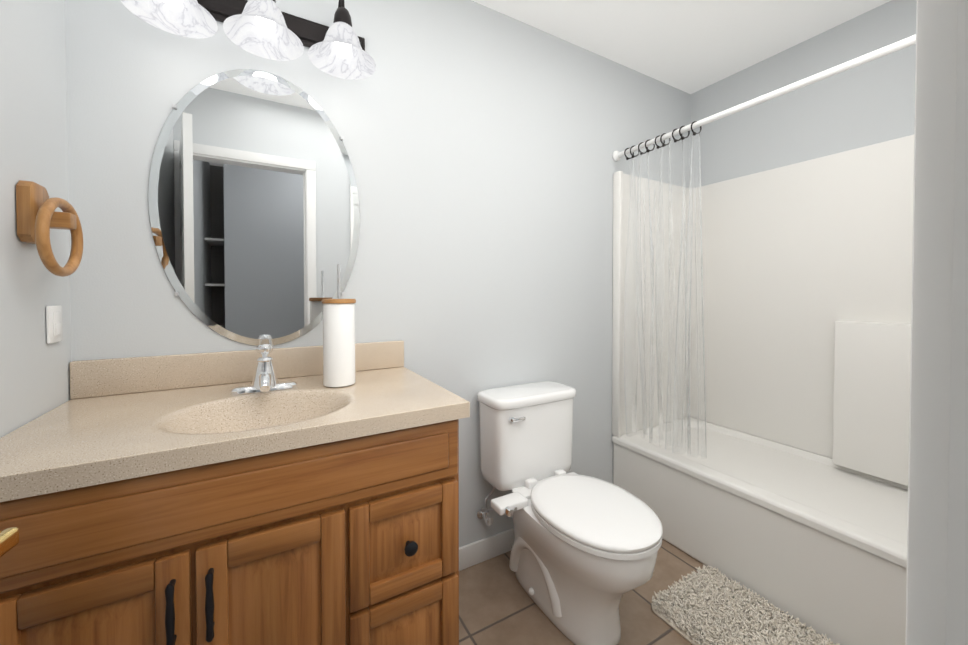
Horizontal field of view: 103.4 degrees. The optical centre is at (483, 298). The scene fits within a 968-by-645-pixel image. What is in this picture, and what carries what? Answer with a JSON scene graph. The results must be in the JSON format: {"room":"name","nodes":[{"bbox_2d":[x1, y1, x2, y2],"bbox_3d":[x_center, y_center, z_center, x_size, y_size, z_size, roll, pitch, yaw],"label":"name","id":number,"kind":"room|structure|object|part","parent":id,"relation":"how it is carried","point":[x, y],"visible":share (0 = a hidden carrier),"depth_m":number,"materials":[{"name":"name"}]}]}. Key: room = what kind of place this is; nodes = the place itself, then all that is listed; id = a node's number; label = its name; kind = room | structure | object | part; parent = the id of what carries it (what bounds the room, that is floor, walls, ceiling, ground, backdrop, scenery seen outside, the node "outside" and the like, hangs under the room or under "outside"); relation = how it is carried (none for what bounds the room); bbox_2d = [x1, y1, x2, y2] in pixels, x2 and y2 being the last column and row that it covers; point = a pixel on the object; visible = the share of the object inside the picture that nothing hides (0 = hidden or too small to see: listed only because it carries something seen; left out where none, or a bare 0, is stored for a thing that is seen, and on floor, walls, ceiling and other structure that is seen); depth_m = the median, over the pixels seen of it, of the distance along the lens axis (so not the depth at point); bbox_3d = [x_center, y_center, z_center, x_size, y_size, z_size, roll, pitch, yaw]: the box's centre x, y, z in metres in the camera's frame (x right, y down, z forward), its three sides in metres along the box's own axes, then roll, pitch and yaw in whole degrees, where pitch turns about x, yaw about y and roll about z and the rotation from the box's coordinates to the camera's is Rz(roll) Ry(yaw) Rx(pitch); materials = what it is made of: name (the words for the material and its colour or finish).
{"room":"bathroom","nodes":[
{"label":"bathroom","id":0,"kind":"room"},
{"bbox_2d":[0,0,70,437],"bbox_3d":[-0.354,-0.026,-0.415,0.100,2.440,3.300,-1,1,-30],"label":"wall","id":1,"kind":"structure","parent":0,"point":[34,375],"depth_m":0.87,"materials":[{"name":"white paint"}]},
{"bbox_2d":[16,180,82,276],"bbox_3d":[-0.983,-0.154,0.866,0.075,0.206,0.179,-1,1,-30],"label":"towel ring","id":2,"kind":"object","parent":1,"relation":"attached to","point":[38,217],"visible":1,"depth_m":0.83,"materials":[{"name":"brown wood"}]},
{"bbox_2d":[46,305,62,343],"bbox_3d":[-1.070,0.062,0.957,0.011,0.092,0.070,-1,1,-30],"label":"light switch","id":3,"kind":"object","parent":1,"relation":"attached to","point":[54,327],"visible":0.98,"depth_m":0.94,"materials":[{"name":"white plastic"}]},
{"bbox_2d":[65,0,690,546],"bbox_3d":[0.062,-0.061,1.780,3.000,2.440,0.100,-1,1,-30],"label":"wall","id":4,"kind":"structure","parent":0,"point":[481,142],"depth_m":1.59,"materials":[{"name":"white paint"}]},
{"bbox_2d":[120,0,375,79],"bbox_3d":[-0.662,-0.893,1.156,0.654,0.232,0.237,-1,1,-30],"label":"sconce","id":5,"kind":"object","parent":4,"relation":"attached to","point":[269,29],"visible":1,"depth_m":1.19,"materials":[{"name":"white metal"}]},
{"bbox_3d":[-0.848,-0.832,1.035,0.210,0.114,0.210,-1,1,-30],"label":"lamp shade","id":6,"kind":"part","parent":5,"relation":"part of","materials":[{"name":"white glass"}]},
{"bbox_3d":[-0.848,-0.843,1.035,0.054,0.093,0.054,-1,1,-30],"label":"bulb","id":7,"kind":"part","parent":5,"relation":"part of","materials":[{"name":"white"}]},
{"bbox_3d":[-0.655,-0.834,1.145,0.210,0.114,0.210,-1,1,-30],"label":"lamp shade","id":8,"kind":"part","parent":5,"relation":"part of","materials":[{"name":"white glass"}]},
{"bbox_3d":[-0.655,-0.844,1.145,0.054,0.093,0.054,-1,1,-30],"label":"bulb","id":9,"kind":"part","parent":5,"relation":"part of","materials":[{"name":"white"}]},
{"bbox_3d":[-0.463,-0.836,1.255,0.210,0.114,0.210,-1,1,-30],"label":"lamp shade","id":10,"kind":"part","parent":5,"relation":"part of","materials":[{"name":"white glass"}]},
{"bbox_3d":[-0.463,-0.846,1.255,0.054,0.093,0.054,-1,1,-30],"label":"bulb","id":11,"kind":"part","parent":5,"relation":"part of","materials":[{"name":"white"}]},
{"bbox_2d":[148,69,359,345],"bbox_3d":[-0.719,-0.297,1.264,0.600,0.904,0.010,-1,1,-30],"label":"oval mirror","id":12,"kind":"object","parent":4,"relation":"attached to","point":[254,208],"visible":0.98,"depth_m":1.25,"materials":[{"name":"clear glass"}]},
{"bbox_2d":[459,528,513,570],"bbox_3d":[0.183,1.112,1.803,1.179,0.095,0.013,-1,1,-30],"label":"baseboard","id":13,"kind":"structure","parent":4,"relation":"attached to","point":[481,550],"depth_m":1.68,"materials":[{"name":"white"}]},
{"bbox_2d":[459,539,805,644],"bbox_3d":[0.428,1.219,1.159,3.000,0.100,1.575,-1,1,-30],"label":"floor","id":14,"kind":"structure","parent":0,"point":[498,605],"depth_m":1.44,"materials":[{"name":"tile"}]},
{"bbox_2d":[0,340,469,644],"bbox_3d":[-0.577,0.653,1.027,0.927,1.037,0.588,-1,1,-30],"label":"bathroom vanity","id":15,"kind":"object","parent":14,"relation":"on","point":[265,494],"visible":0.98,"depth_m":0.82,"materials":[{"name":"brown wood"}]},
{"bbox_2d":[0,340,469,501],"bbox_3d":[-0.581,0.283,1.028,0.927,0.227,0.571,-1,1,-30],"label":"countertop","id":16,"kind":"structure","parent":15,"relation":"on","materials":[{"name":"stone"}]},
{"bbox_2d":[231,344,296,394],"bbox_3d":[-0.626,0.202,1.094,0.170,0.136,0.158,-1,1,-30],"label":"faucet","id":17,"kind":"object","parent":16,"relation":"on","point":[265,380],"depth_m":1.11,"materials":[{"name":"silver metal"}]},
{"bbox_2d":[321,264,355,387],"bbox_3d":[-0.452,0.080,1.195,0.102,0.375,0.102,-1,1,-30],"label":"brush holder","id":18,"kind":"object","parent":16,"relation":"on","point":[338,342],"visible":1,"depth_m":1.16,"materials":[{"name":"white plastic"}]},
{"bbox_2d":[477,381,662,644],"bbox_3d":[0.287,0.781,1.438,0.488,0.767,0.734,-1,1,-30],"label":"toilet","id":19,"kind":"object","parent":14,"relation":"on","point":[583,554],"visible":0.98,"depth_m":1.36,"materials":[{"name":"white ceramic"}]},
{"bbox_2d":[651,564,839,644],"bbox_3d":[0.940,1.144,1.266,0.394,0.046,0.654,-1,1,-30],"label":"bath mat","id":20,"kind":"object","parent":14,"relation":"on","point":[707,605],"visible":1,"depth_m":1.37,"materials":[{"name":"beige fabric"}]},
{"bbox_2d":[612,135,913,644],"bbox_3d":[1.351,0.242,1.643,0.698,1.839,1.421,-1,1,-30],"label":"bathtub","id":21,"kind":"object","parent":14,"relation":"on","point":[789,493],"visible":0.67,"depth_m":1.77,"materials":[{"name":"white plastic"}]},
{"bbox_2d":[472,0,890,93],"bbox_3d":[0.880,-1.308,0.328,3.000,0.100,3.400,-1,1,-30],"label":"ceiling","id":22,"kind":"structure","parent":0,"point":[690,46],"depth_m":1.80,"materials":[{"name":"white paint"}]},
{"bbox_2d":[690,0,916,188],"bbox_3d":[2.164,-0.049,1.023,0.100,2.440,3.300,-1,1,-30],"label":"wall","id":23,"kind":"structure","parent":0,"point":[872,102],"depth_m":1.87,"materials":[{"name":"white paint"}]},
{"bbox_3d":[0.818,-0.040,0.456,2.800,2.440,0.100,-1,1,-30],"label":"wall","id":24,"kind":"structure","parent":0,"visible":0},
{"bbox_2d":[0,527,18,556],"bbox_3d":[-0.500,0.170,0.148,0.149,2.005,0.646,0,1,-20],"label":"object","id":25,"kind":"structure","parent":24,"relation":"in","point":[9,539],"depth_m":0.42,"materials":[{"name":"gold wood"}]},
{"bbox_2d":[612,34,915,457],"bbox_3d":[1.084,-0.038,1.486,0.138,1.514,1.420,-1,1,-30],"label":"shower curtain","id":26,"kind":"object","parent":24,"relation":"attached to","point":[822,75],"visible":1,"depth_m":1.81,"materials":[{"name":"white"}]},
{"bbox_2d":[905,0,967,644],"bbox_3d":[-0.063,0.145,-0.045,0.766,2.085,0.126,-1,1,-30],"label":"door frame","id":27,"kind":"structure","parent":24,"relation":"attached to","point":[937,578],"depth_m":0.16,"materials":[{"name":"white paint"}]}
]}

